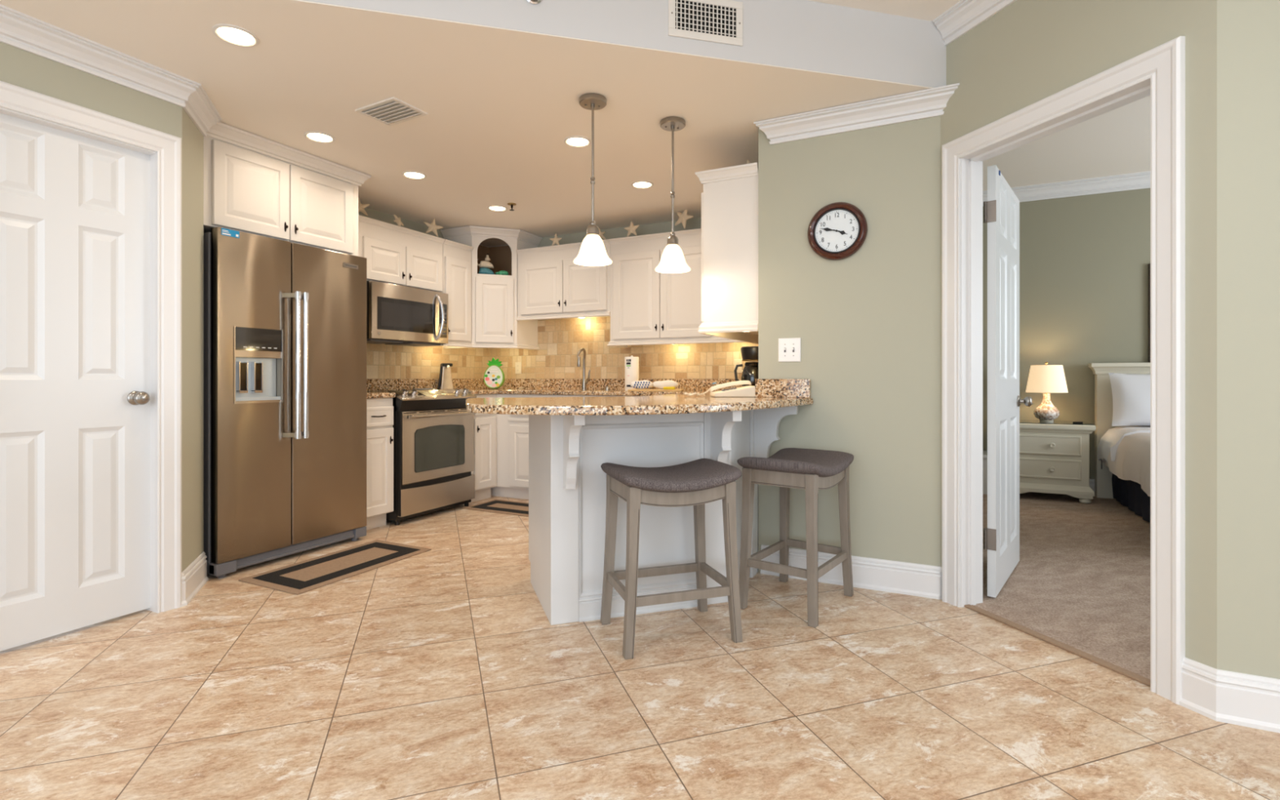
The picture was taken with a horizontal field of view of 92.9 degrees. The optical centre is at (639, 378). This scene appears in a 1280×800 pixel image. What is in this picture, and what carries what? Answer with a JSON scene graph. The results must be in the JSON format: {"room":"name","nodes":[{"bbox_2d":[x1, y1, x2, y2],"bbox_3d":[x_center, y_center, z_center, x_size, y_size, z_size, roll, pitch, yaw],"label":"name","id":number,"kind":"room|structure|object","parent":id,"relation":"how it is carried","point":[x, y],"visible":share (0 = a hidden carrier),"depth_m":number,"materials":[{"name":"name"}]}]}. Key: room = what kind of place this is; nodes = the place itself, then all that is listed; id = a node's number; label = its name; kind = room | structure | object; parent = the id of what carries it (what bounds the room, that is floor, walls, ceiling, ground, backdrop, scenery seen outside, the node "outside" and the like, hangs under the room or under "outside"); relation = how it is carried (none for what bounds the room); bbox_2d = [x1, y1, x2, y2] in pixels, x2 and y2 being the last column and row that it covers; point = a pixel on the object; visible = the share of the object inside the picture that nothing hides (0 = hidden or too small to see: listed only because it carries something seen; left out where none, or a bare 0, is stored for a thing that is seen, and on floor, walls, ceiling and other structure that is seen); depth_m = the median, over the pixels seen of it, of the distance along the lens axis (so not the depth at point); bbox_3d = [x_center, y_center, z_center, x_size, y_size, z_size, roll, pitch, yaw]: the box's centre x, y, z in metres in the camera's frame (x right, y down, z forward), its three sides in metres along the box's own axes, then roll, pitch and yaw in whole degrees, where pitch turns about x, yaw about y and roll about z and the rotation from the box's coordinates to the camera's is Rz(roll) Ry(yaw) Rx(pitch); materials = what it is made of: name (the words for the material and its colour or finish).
{"room":"kitchen","nodes":[
{"label":"kitchen","id":0,"kind":"room"},
{"bbox_2d":[0,42,182,572],"bbox_3d":[-3.389,-0.310,0.320,0.120,2.700,5.570,0,0,26],"label":"wall","id":1,"kind":"structure","parent":0,"point":[18,67],"depth_m":2.51,"materials":[{"name":"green paint"}]},
{"bbox_2d":[0,113,150,651],"bbox_3d":[-2.312,0.013,2.441,0.102,2.025,0.612,0,0,26],"label":"door","id":2,"kind":"structure","parent":1,"relation":"in","point":[75,209],"depth_m":2.47,"materials":[{"name":"white paint"}]},
{"bbox_2d":[0,80,181,613],"bbox_3d":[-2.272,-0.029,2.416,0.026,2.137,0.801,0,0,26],"label":"trim","id":3,"kind":"structure","parent":1,"relation":"attached to","point":[167,147],"depth_m":2.71,"materials":[{"name":"white paint"}]},
{"bbox_2d":[0,4,222,137],"bbox_3d":[-3.336,-1.298,0.517,0.360,0.105,5.771,0,0,26],"label":"trim","id":4,"kind":"structure","parent":1,"relation":"attached to","point":[18,29],"depth_m":2.50,"materials":[{"name":"white paint"}]},
{"bbox_2d":[182,107,203,572],"bbox_3d":[-2.228,-0.155,2.986,0.078,2.390,0.460,0,0,-23],"label":"wall","id":5,"kind":"structure","parent":0,"point":[192,138],"depth_m":2.94,"materials":[{"name":"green paint"}]},
{"bbox_2d":[181,551,208,606],"bbox_3d":[-2.156,0.965,2.944,0.044,0.150,0.400,0,0,-20],"label":"baseboard","id":6,"kind":"structure","parent":5,"relation":"attached to","point":[193,578],"depth_m":2.91,"materials":[{"name":"white paint"}]},
{"bbox_2d":[358,207,444,238],"bbox_3d":[-2.238,-0.155,4.793,0.120,2.390,3.230,0,0,26],"label":"wall","id":7,"kind":"structure","parent":0,"point":[372,214],"depth_m":5.07,"materials":[{"name":"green paint"}]},
{"bbox_2d":[203,121,371,256],"bbox_3d":[-2.310,-1.075,3.744,0.670,0.545,1.005,0,0,26],"label":"upper cabinet","id":8,"kind":"object","parent":7,"relation":"attached to","point":[253,184],"visible":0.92,"depth_m":3.51,"materials":[{"name":"white paint"}]},
{"bbox_2d":[366,378,417,391],"bbox_3d":[-2.167,0.052,4.755,0.020,0.095,1.075,0,0,26],"label":"backsplash","id":9,"kind":"structure","parent":7,"relation":"attached to","point":[372,384],"depth_m":4.98,"materials":[{"name":"stone"}]},
{"bbox_2d":[358,214,444,293],"bbox_3d":[-2.011,-0.939,4.691,0.362,0.453,1.048,0,0,26],"label":"upper cabinet","id":10,"kind":"object","parent":7,"relation":"attached to","point":[396,255],"visible":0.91,"depth_m":4.68,"materials":[{"name":"white paint"}]},
{"bbox_2d":[358,198,369,215],"bbox_3d":[-2.065,-1.263,4.470,0.151,0.150,0.034,0,0,-34],"label":"starfish","id":11,"kind":"object","parent":10,"relation":"on","point":[361,206],"visible":0.61,"depth_m":4.47,"materials":[{"name":"beige"}]},
{"bbox_2d":[393,214,404,226],"bbox_3d":[-1.901,-1.233,4.782,0.045,0.104,0.113,0,0,16],"label":"starfish","id":12,"kind":"object","parent":10,"relation":"on","point":[397,220],"visible":0.95,"depth_m":4.77,"materials":[{"name":"beige"}]},
{"bbox_2d":[366,280,448,346],"bbox_3d":[-1.907,-0.489,4.778,0.468,0.432,0.757,0,0,26],"label":"microwave","id":13,"kind":"object","parent":10,"relation":"attached to","point":[397,314],"visible":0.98,"depth_m":4.62,"materials":[{"name":"silver metal"}]},
{"bbox_2d":[423,218,443,236],"bbox_3d":[-1.735,-1.271,5.112,0.165,0.161,0.038,0,0,-29],"label":"starfish","id":14,"kind":"object","parent":10,"relation":"on","point":[433,227],"visible":1,"depth_m":5.10,"materials":[{"name":"beige"}]},
{"bbox_2d":[413,239,473,347],"bbox_3d":[-1.705,-0.719,5.309,0.362,0.892,0.363,0,0,26],"label":"upper cabinet","id":15,"kind":"object","parent":7,"relation":"attached to","point":[457,257],"visible":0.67,"depth_m":5.24,"materials":[{"name":"white paint"}]},
{"bbox_2d":[0,0,933,237],"bbox_3d":[-0.912,-1.375,2.952,4.370,0.050,5.516,0,0,26],"label":"ceiling","id":16,"kind":"structure","parent":0,"point":[501,104],"depth_m":2.92,"materials":[{"name":"white paint"}]},
{"bbox_2d":[211,23,259,47],"bbox_3d":[-1.589,-1.346,2.392,0.156,0.006,0.156,0,0,26],"label":"recessed light","id":17,"kind":"object","parent":16,"relation":"in","point":[230,33],"visible":1,"depth_m":2.38,"materials":[{"name":"white metal"}]},
{"bbox_2d":[303,131,335,142],"bbox_3d":[-1.788,-1.346,3.397,0.156,0.006,0.156,0,0,26],"label":"recessed light","id":18,"kind":"object","parent":16,"relation":"in","point":[317,136],"visible":1,"depth_m":3.39,"materials":[{"name":"white metal"}]},
{"bbox_2d":[355,97,428,125],"bbox_3d":[-1.255,-1.342,3.074,0.290,0.017,0.210,0,0,29],"label":"ceiling vent","id":19,"kind":"object","parent":16,"relation":"in","point":[391,111],"visible":1,"depth_m":3.07,"materials":[{"name":"white metal"}]},
{"bbox_2d":[401,170,426,179],"bbox_3d":[-1.496,-1.346,4.031,0.156,0.006,0.156,0,0,26],"label":"recessed light","id":20,"kind":"object","parent":16,"relation":"in","point":[409,174],"visible":1,"depth_m":4.02,"materials":[{"name":"white metal"}]},
{"bbox_2d":[487,204,507,211],"bbox_3d":[-1.129,-1.346,4.817,0.156,0.006,0.156,0,0,26],"label":"recessed light","id":21,"kind":"object","parent":16,"relation":"in","point":[495,207],"visible":1,"depth_m":4.81,"materials":[{"name":"white metal"}]},
{"bbox_2d":[507,202,516,210],"bbox_3d":[-0.991,-1.326,4.706,0.068,0.048,0.068,0,0,26],"label":"sprinkler","id":22,"kind":"object","parent":16,"relation":"attached to","point":[511,204],"visible":1,"depth_m":4.70,"materials":[{"name":"gold metal"}]},
{"bbox_2d":[564,135,591,146],"bbox_3d":[-0.355,-1.346,3.461,0.156,0.006,0.156,0,0,26],"label":"recessed light","id":23,"kind":"object","parent":16,"relation":"in","point":[575,140],"visible":1,"depth_m":3.45,"materials":[{"name":"white glass"}]},
{"bbox_2d":[573,93,612,266],"bbox_3d":[-0.228,-0.955,2.939,0.188,0.791,0.188,0,0,26],"label":"pendant lamp","id":24,"kind":"object","parent":16,"relation":"hanging from","point":[592,252],"visible":1,"depth_m":2.91,"materials":[{"name":"white glass"}]},
{"bbox_2d":[631,181,653,188],"bbox_3d":[0.016,-1.346,4.231,0.156,0.006,0.156,0,0,26],"label":"recessed light","id":25,"kind":"object","parent":16,"relation":"in","point":[639,184],"visible":1,"depth_m":4.22,"materials":[{"name":"white metal"}]},
{"bbox_2d":[654,116,690,273],"bbox_3d":[0.172,-0.959,3.197,0.188,0.782,0.188,0,0,26],"label":"pendant lamp","id":26,"kind":"object","parent":16,"relation":"hanging from","point":[673,260],"visible":1,"depth_m":3.17,"materials":[{"name":"white glass"}]},
{"bbox_2d":[537,217,701,247],"bbox_3d":[-0.010,-0.355,5.426,3.313,2.790,0.120,0,0,26],"label":"wall","id":27,"kind":"structure","parent":0,"point":[695,223],"depth_m":5.39,"materials":[{"name":"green paint"}]},
{"bbox_2d":[440,225,542,350],"bbox_3d":[-1.369,-0.809,5.656,0.657,1.072,0.657,0,0,26],"label":"upper cabinet","id":28,"kind":"object","parent":27,"relation":"attached to","point":[495,324],"visible":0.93,"depth_m":5.49,"materials":[{"name":"white paint"}]},
{"bbox_2d":[478,267,494,274],"bbox_3d":[-1.402,-0.974,5.550,0.145,0.071,0.067,0,0,-19],"label":"figurine","id":29,"kind":"object","parent":28,"relation":"in","point":[482,270],"visible":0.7,"depth_m":5.52,"materials":[{"name":"teal ceramic"}]},
{"bbox_2d":[477,258,493,268],"bbox_3d":[-1.426,-1.049,5.542,0.178,0.077,0.059,0,0,-19],"label":"figurine","id":30,"kind":"object","parent":29,"relation":"on","point":[483,264],"visible":0.89,"depth_m":5.53,"materials":[{"name":"beige ceramic"}]},
{"bbox_2d":[484,253,490,261],"bbox_3d":[-1.393,-1.108,5.554,0.052,0.068,0.052,0,0,-19],"label":"figurine","id":31,"kind":"object","parent":30,"relation":"on","point":[486,259],"visible":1,"depth_m":5.54,"materials":[{"name":"beige ceramic"}]},
{"bbox_2d":[495,270,508,275],"bbox_3d":[-1.269,-0.965,5.585,0.124,0.052,0.072,0,0,-19],"label":"turtle figurine","id":32,"kind":"object","parent":28,"relation":"in","point":[500,273],"visible":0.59,"depth_m":5.56,"materials":[{"name":"green ceramic"}]},
{"bbox_2d":[366,315,758,378],"bbox_3d":[-0.542,-0.288,4.486,3.191,0.584,2.034,0,0,26],"label":"tile backsplash","id":33,"kind":"structure","parent":27,"relation":"attached to","point":[560,341],"depth_m":5.48,"materials":[{"name":"tile"}]},
{"bbox_2d":[515,362,521,373],"bbox_3d":[-1.188,-0.100,5.925,0.070,0.114,0.007,0,0,26],"label":"power outlet","id":34,"kind":"object","parent":33,"relation":"attached to","point":[517,365],"visible":1,"depth_m":5.92,"materials":[{"name":"beige plastic"}]},
{"bbox_2d":[733,359,742,373],"bbox_3d":[0.798,-0.100,4.944,0.070,0.114,0.007,0,0,26],"label":"power outlet","id":35,"kind":"object","parent":33,"relation":"attached to","point":[736,362],"visible":0.65,"depth_m":4.94,"materials":[{"name":"beige plastic"}]},
{"bbox_2d":[515,239,610,320],"bbox_3d":[-0.621,-0.845,5.450,0.962,0.640,0.362,0,0,26],"label":"upper cabinet","id":36,"kind":"object","parent":27,"relation":"attached to","point":[550,286],"visible":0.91,"depth_m":5.31,"materials":[{"name":"white paint"}]},
{"bbox_2d":[549,233,561,245],"bbox_3d":[-0.754,-1.239,5.430,0.120,0.117,0.029,0,0,16],"label":"starfish","id":37,"kind":"object","parent":36,"relation":"on","point":[555,241],"visible":0.94,"depth_m":5.42,"materials":[{"name":"beige"}]},
{"bbox_2d":[597,226,605,239],"bbox_3d":[-0.348,-1.249,5.261,0.124,0.126,0.034,0,0,-29],"label":"starfish","id":38,"kind":"object","parent":36,"relation":"on","point":[601,233],"visible":0.59,"depth_m":5.26,"materials":[{"name":"beige"}]},
{"bbox_2d":[417,378,742,390],"bbox_3d":[-0.414,0.052,4.739,3.178,0.095,1.450,0,0,26],"label":"backsplash","id":39,"kind":"structure","parent":27,"relation":"attached to","point":[553,384],"depth_m":5.53,"materials":[{"name":"stone"}]},
{"bbox_2d":[607,228,743,347],"bbox_3d":[0.370,-0.719,4.960,1.296,0.892,0.362,0,0,26],"label":"upper cabinet","id":40,"kind":"object","parent":27,"relation":"attached to","point":[648,306],"visible":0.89,"depth_m":4.91,"materials":[{"name":"white paint"}]},
{"bbox_2d":[624,221,639,236],"bbox_3d":[-0.070,-1.254,5.094,0.148,0.140,0.030,0,0,26],"label":"starfish","id":41,"kind":"object","parent":40,"relation":"on","point":[631,229],"visible":0.99,"depth_m":5.08,"materials":[{"name":"beige"}]},
{"bbox_2d":[674,209,693,228],"bbox_3d":[0.353,-1.289,4.887,0.187,0.187,0.032,0,0,41],"label":"starfish","id":42,"kind":"object","parent":40,"relation":"on","point":[683,216],"visible":0.97,"depth_m":4.87,"materials":[{"name":"beige"}]},
{"bbox_2d":[302,0,946,87],"bbox_3d":[-1.344,-1.507,2.204,5.700,0.306,0.120,0,0,-14],"label":"wall","id":43,"kind":"structure","parent":0,"point":[801,34],"depth_m":2.62,"materials":[{"name":"white paint"}]},
{"bbox_2d":[526,0,542,4],"bbox_3d":[-0.411,-1.495,2.360,0.068,0.068,0.034,0,0,-14],"label":"sprinkler","id":44,"kind":"object","parent":43,"relation":"attached to","point":[531,2],"visible":1,"depth_m":2.37,"materials":[{"name":"silver metal"}]},
{"bbox_2d":[668,0,742,46],"bbox_3d":[0.277,-1.508,2.547,0.330,0.186,0.009,0,0,-14],"label":"air vent","id":45,"kind":"object","parent":43,"relation":"in","point":[708,20],"visible":1,"depth_m":2.55,"materials":[{"name":"white metal"}]},
{"bbox_2d":[0,492,1279,799],"bbox_3d":[0.733,1.067,1.144,8.900,0.066,10.700,0,0,26],"label":"floor","id":46,"kind":"structure","parent":0,"point":[442,672],"depth_m":2.00,"materials":[{"name":"tile"}]},
{"bbox_2d":[203,226,366,577],"bbox_3d":[-2.255,0.130,3.670,0.804,1.820,0.912,0,0,26],"label":"refrigerator","id":47,"kind":"object","parent":46,"relation":"on","point":[285,322],"visible":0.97,"depth_m":3.42,"materials":[{"name":"grey metal"}]},
{"bbox_2d":[238,539,431,595],"bbox_3d":[-1.664,1.036,3.405,0.470,0.008,0.860,0,0,26],"label":"kitchen mat","id":48,"kind":"object","parent":46,"relation":"on","point":[308,575],"visible":1,"depth_m":3.32,"materials":[{"name":"black"}]},
{"bbox_2d":[364,397,393,529],"bbox_3d":[-2.055,0.589,4.270,0.652,0.903,0.305,0,0,26],"label":"base cabinet","id":49,"kind":"object","parent":46,"relation":"on","point":[380,411],"visible":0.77,"depth_m":4.17,"materials":[{"name":"white paint"}]},
{"bbox_2d":[366,378,417,398],"bbox_3d":[-1.895,0.070,4.620,0.628,0.130,1.075,0,0,26],"label":"countertop","id":50,"kind":"structure","parent":49,"relation":"on","point":[372,384],"depth_m":4.92,"materials":[{"name":"stone"}]},
{"bbox_2d":[366,387,476,525],"bbox_3d":[-1.775,0.558,4.738,0.718,0.965,0.762,0,0,26],"label":"range","id":51,"kind":"object","parent":46,"relation":"on","point":[433,428],"visible":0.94,"depth_m":4.53,"materials":[{"name":"silver metal"}]},
{"bbox_2d":[413,388,435,390],"bbox_3d":[-1.767,0.093,5.001,0.156,0.018,0.195,0,0,26],"label":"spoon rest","id":52,"kind":"object","parent":51,"relation":"on","point":[414,388],"visible":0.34,"depth_m":4.92,"materials":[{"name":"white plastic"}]},
{"bbox_2d":[462,394,496,504],"bbox_3d":[-1.573,0.589,5.259,0.640,0.903,0.340,0,0,26],"label":"base cabinet","id":53,"kind":"object","parent":46,"relation":"on","point":[484,424],"visible":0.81,"depth_m":5.14,"materials":[{"name":"white paint"}]},
{"bbox_2d":[462,498,528,516],"bbox_3d":[-0.971,1.036,4.852,0.800,0.008,0.400,0,0,26],"label":"kitchen mat","id":54,"kind":"object","parent":46,"relation":"on","point":[500,506],"visible":0.49,"depth_m":4.86,"materials":[{"name":"black"}]},
{"bbox_2d":[490,394,637,499],"bbox_3d":[-0.507,0.589,5.237,2.566,0.903,0.640,0,0,26],"label":"base cabinet","id":55,"kind":"object","parent":46,"relation":"on","point":[512,430],"visible":0.03,"depth_m":5.20,"materials":[{"name":"white paint"}]},
{"bbox_2d":[417,378,742,395],"bbox_3d":[-0.438,0.070,4.691,3.178,0.130,1.558,0,0,26],"label":"countertop","id":56,"kind":"structure","parent":55,"relation":"on","point":[475,386],"depth_m":5.31,"materials":[{"name":"stone"}]},
{"bbox_2d":[436,363,453,389],"bbox_3d":[-1.720,-0.017,5.394,0.127,0.232,0.125,0,0,-34],"label":"can opener","id":57,"kind":"object","parent":56,"relation":"on","point":[445,381],"visible":0.93,"depth_m":5.37,"materials":[{"name":"silver metal"}]},
{"bbox_2d":[483,357,504,389],"bbox_3d":[-1.350,-0.048,5.629,0.184,0.294,0.084,0,0,0],"label":"dish","id":58,"kind":"object","parent":56,"relation":"on","point":[494,375],"visible":1,"depth_m":5.61,"materials":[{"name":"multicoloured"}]},
{"bbox_2d":[484,365,502,387],"bbox_3d":[-1.350,-0.017,5.605,0.165,0.202,0.031,0,0,0],"label":"picture","id":59,"kind":"object","parent":58,"relation":"attached to","point":[493,374],"depth_m":5.60,"materials":[{"name":"white"}]},
{"bbox_2d":[576,347,590,389],"bbox_3d":[-0.511,-0.083,5.324,0.150,0.366,0.109,0,0,-43],"label":"faucet","id":60,"kind":"object","parent":56,"relation":"on","point":[584,382],"visible":0.98,"depth_m":5.35,"materials":[{"name":"grey metal"}]},
{"bbox_2d":[624,355,639,390],"bbox_3d":[-0.068,-0.046,5.053,0.116,0.292,0.117,0,0,6],"label":"paper towel roll","id":61,"kind":"object","parent":56,"relation":"on","point":[631,363],"visible":0.78,"depth_m":5.00,"materials":[{"name":"white"}]},
{"bbox_2d":[627,389,683,391],"bbox_3d":[0.130,0.094,4.866,0.420,0.012,0.260,0,0,8],"label":"cutting board","id":62,"kind":"object","parent":56,"relation":"on","point":[628,389],"visible":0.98,"depth_m":4.74,"materials":[{"name":"brown wood"}]},
{"bbox_2d":[630,380,653,389],"bbox_3d":[0.016,0.052,4.861,0.181,0.076,0.111,0,0,2],"label":"folded towel","id":63,"kind":"object","parent":62,"relation":"on","point":[641,384],"visible":1,"depth_m":4.81,"materials":[{"name":"white fabric"}]},
{"bbox_2d":[653,380,678,389],"bbox_3d":[0.203,0.052,4.891,0.211,0.076,0.100,0,0,8],"label":"folded towel","id":64,"kind":"object","parent":62,"relation":"on","point":[659,384],"visible":0.84,"depth_m":4.85,"materials":[{"name":"white fabric"}]},
{"bbox_2d":[663,386,675,389],"bbox_3d":[0.229,0.076,4.750,0.090,0.022,0.060,0,0,6],"label":"sponge","id":65,"kind":"object","parent":62,"relation":"on","point":[664,388],"visible":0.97,"depth_m":4.72,"materials":[{"name":"yellow"}]},
{"bbox_2d":[733,346,758,386],"bbox_3d":[0.749,-0.053,3.930,0.280,0.306,0.210,0,0,16],"label":"coffee maker","id":66,"kind":"object","parent":56,"relation":"on","point":[749,354],"visible":0.47,"depth_m":3.87,"materials":[{"name":"black plastic"}]},
{"bbox_2d":[528,405,798,625],"bbox_3d":[0.157,0.588,3.039,1.317,0.905,1.005,0,0,-19],"label":"base cabinet","id":67,"kind":"object","parent":46,"relation":"on","point":[567,481],"visible":0.63,"depth_m":2.71,"materials":[{"name":"white paint"}]},
{"bbox_2d":[465,378,813,415],"bbox_3d":[0.043,0.069,2.896,1.732,0.132,1.165,0,0,-26],"label":"countertop","id":68,"kind":"structure","parent":67,"relation":"on","point":[769,393],"depth_m":2.57,"materials":[{"name":"stone"}]},
{"bbox_2d":[684,380,755,396],"bbox_3d":[0.429,0.056,3.319,0.377,0.088,0.172,0,0,-2],"label":"telephone","id":69,"kind":"object","parent":68,"relation":"on","point":[745,391],"visible":1,"depth_m":3.25,"materials":[{"name":"beige plastic"}]},
{"bbox_2d":[600,457,742,659],"bbox_3d":[0.118,0.696,2.496,0.487,0.689,0.385,0,0,-18],"label":"bar stool","id":70,"kind":"object","parent":46,"relation":"on","point":[696,483],"visible":1,"depth_m":2.39,"materials":[{"name":"grey wood"}]},
{"bbox_2d":[737,448,853,627],"bbox_3d":[0.733,0.696,2.837,0.385,0.689,0.487,0,0,37],"label":"bar stool","id":71,"kind":"object","parent":46,"relation":"on","point":[811,470],"visible":0.99,"depth_m":2.74,"materials":[{"name":"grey wood"}]},
{"bbox_2d":[964,604,1150,686],"bbox_3d":[1.618,1.036,2.408,0.040,0.009,0.785,0,0,-19],"label":"threshold","id":72,"kind":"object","parent":46,"relation":"on","point":[1095,660],"depth_m":2.34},
{"bbox_2d":[1019,419,1096,503],"bbox_3d":[3.526,0.706,5.307,0.656,0.656,0.460,0,0,26],"label":"nightstand","id":73,"kind":"object","parent":46,"relation":"on","point":[1054,456],"visible":0.72,"depth_m":5.10,"materials":[{"name":"beige paint"}]},
{"bbox_2d":[1025,361,1068,422],"bbox_3d":[3.549,0.117,5.307,0.310,0.522,0.310,0,0,26],"label":"table lamp","id":74,"kind":"object","parent":73,"relation":"on","point":[1046,378],"visible":1,"depth_m":5.22,"materials":[{"name":"white fabric"}]},
{"bbox_2d":[1072,421,1083,423],"bbox_3d":[3.684,0.370,5.118,0.070,0.014,0.040,0,0,26],"label":"tray","id":75,"kind":"object","parent":73,"relation":"on","point":[1074,422],"visible":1,"depth_m":5.11,"materials":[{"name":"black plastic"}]},
{"bbox_2d":[1088,362,1150,523],"bbox_3d":[4.271,0.452,3.982,1.790,1.165,2.205,0,0,26],"label":"bed","id":76,"kind":"object","parent":46,"relation":"on","point":[1122,453],"visible":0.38,"depth_m":4.95,"materials":[{"name":"beige paint"}]},
{"bbox_2d":[1108,373,1150,426],"bbox_3d":[4.261,0.175,4.966,0.683,0.446,0.200,0,0,25],"label":"pillow","id":77,"kind":"object","parent":76,"relation":"on","point":[1131,393],"visible":0.36,"depth_m":5.01,"materials":[{"name":"white fabric"}]},
{"bbox_2d":[758,115,940,572],"bbox_3d":[1.095,-0.310,3.109,0.962,2.700,0.125,0,0,26],"label":"wall","id":78,"kind":"structure","parent":0,"point":[867,322],"depth_m":3.03,"materials":[{"name":"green paint"}]},
{"bbox_2d":[755,378,810,397],"bbox_3d":[0.748,0.051,3.189,0.285,0.096,0.029,0,0,26],"label":"backsplash","id":79,"kind":"structure","parent":78,"relation":"attached to","point":[764,388],"depth_m":3.17,"materials":[{"name":"stone"}]},
{"bbox_2d":[778,337,800,361],"bbox_3d":[0.781,-0.149,3.184,0.116,0.124,0.017,0,0,26],"label":"light switch","id":80,"kind":"object","parent":78,"relation":"attached to","point":[789,348],"visible":1,"depth_m":3.19,"materials":[{"name":"white plastic"}]},
{"bbox_2d":[807,201,867,260],"bbox_3d":[0.993,-0.744,3.069,0.292,0.292,0.036,0,0,26],"label":"wall clock","id":81,"kind":"object","parent":78,"relation":"attached to","point":[837,231],"visible":1,"depth_m":3.06,"materials":[{"name":"brown wood"}]},
{"bbox_2d":[760,544,942,599],"bbox_3d":[1.035,0.965,3.055,0.869,0.150,0.025,0,0,26],"label":"baseboard","id":82,"kind":"structure","parent":78,"relation":"attached to","point":[917,580],"depth_m":2.98,"materials":[{"name":"white paint"}]},
{"bbox_2d":[753,83,959,144],"bbox_3d":[1.045,-1.294,3.019,0.958,0.105,0.080,0,0,26],"label":"trim","id":83,"kind":"structure","parent":78,"relation":"attached to","point":[927,103],"depth_m":3.00,"materials":[{"name":"white paint"}]},
{"bbox_2d":[808,0,960,21],"bbox_3d":[-0.065,-1.685,-0.358,8.800,0.050,7.500,0,0,26],"label":"ceiling","id":84,"kind":"structure","parent":0,"point":[926,10],"depth_m":2.71,"materials":[{"name":"white paint"}]},
{"bbox_2d":[982,187,1150,479],"bbox_3d":[4.682,-0.355,5.115,5.377,2.790,0.120,0,0,26],"label":"wall","id":85,"kind":"structure","parent":0,"point":[1085,260],"depth_m":5.42,"materials":[{"name":"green paint"}]},
{"bbox_2d":[982,450,986,494],"bbox_3d":[3.038,0.857,5.629,0.460,0.354,0.385,0,0,26],"label":"trim","id":86,"kind":"structure","parent":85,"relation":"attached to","point":[984,452],"depth_m":5.42,"materials":[{"name":"white paint"}]},
{"bbox_2d":[982,171,1150,206],"bbox_3d":[4.607,-1.690,5.034,5.200,0.121,0.092,0,0,26],"label":"trim","id":87,"kind":"structure","parent":85,"relation":"attached to","point":[1138,180],"depth_m":5.38,"materials":[{"name":"white paint"}]},
{"bbox_2d":[1088,478,1094,492],"bbox_3d":[4.623,0.965,5.065,5.200,0.150,0.022,0,0,26],"label":"baseboard","id":88,"kind":"structure","parent":85,"relation":"attached to","point":[1091,482],"depth_m":5.37,"materials":[{"name":"white paint"}]},
{"bbox_2d":[1148,263,1150,362],"bbox_3d":[4.755,-0.560,4.994,0.910,0.840,0.030,0,0,26],"label":"framed picture","id":89,"kind":"object","parent":85,"relation":"attached to","point":[1148,264],"visible":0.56,"depth_m":5.19,"materials":[{"name":"brown"}]},
{"bbox_2d":[982,95,1150,191],"bbox_3d":[3.776,-1.775,3.295,5.450,0.050,4.247,0,0,26],"label":"ceiling","id":90,"kind":"structure","parent":0,"point":[1117,141],"depth_m":4.72,"materials":[{"name":"white paint"}]},
{"bbox_2d":[940,0,1217,669],"bbox_3d":[1.662,-0.310,2.357,0.120,2.700,1.140,0,0,-19],"label":"wall","id":91,"kind":"structure","parent":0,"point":[1028,52],"depth_m":1.94,"materials":[{"name":"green paint"}]},
{"bbox_2d":[933,0,1016,45],"bbox_3d":[2.928,-1.607,1.326,4.300,0.105,0.681,0,0,36],"label":"trim","id":92,"kind":"structure","parent":91,"relation":"attached to","point":[965,15],"depth_m":2.70,"materials":[{"name":"white paint"}]},
{"bbox_2d":[942,35,1185,704],"bbox_3d":[1.632,-0.026,2.412,0.151,2.132,0.964,0,0,-19],"label":"door frame","id":93,"kind":"structure","parent":91,"relation":"attached to","point":[1164,64],"depth_m":2.14,"materials":[{"name":"white paint"}]},
{"bbox_2d":[983,164,1032,597],"bbox_3d":[1.878,0.013,3.133,0.169,2.025,0.782,0,0,39],"label":"door","id":94,"kind":"structure","parent":93,"relation":"attached to","point":[1002,206],"depth_m":3.01,"materials":[{"name":"white paint"}]},
{"bbox_2d":[1217,0,1279,679],"bbox_3d":[3.335,-0.310,1.153,3.441,2.700,0.120,0,0,26],"label":"wall","id":95,"kind":"structure","parent":0,"point":[1248,31],"depth_m":1.83,"materials":[{"name":"beige paint"}]},
{"bbox_2d":[1179,657,1279,733],"bbox_3d":[3.283,0.965,1.133,3.518,0.150,0.083,0,0,26],"label":"baseboard","id":96,"kind":"structure","parent":95,"relation":"attached to","point":[1249,700],"depth_m":1.84,"materials":[{"name":"white paint"}]},
{"bbox_3d":[1.070,-0.355,4.008,0.120,2.790,1.465,0,0,26],"label":"wall","id":97,"kind":"structure","parent":0,"visible":0},
{"bbox_2d":[694,162,758,344],"bbox_3d":[0.741,-0.708,3.900,0.362,0.905,1.240,0,0,26],"label":"upper cabinet","id":98,"kind":"object","parent":97,"relation":"attached to","point":[730,194],"visible":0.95,"depth_m":3.37,"materials":[{"name":"white paint"}]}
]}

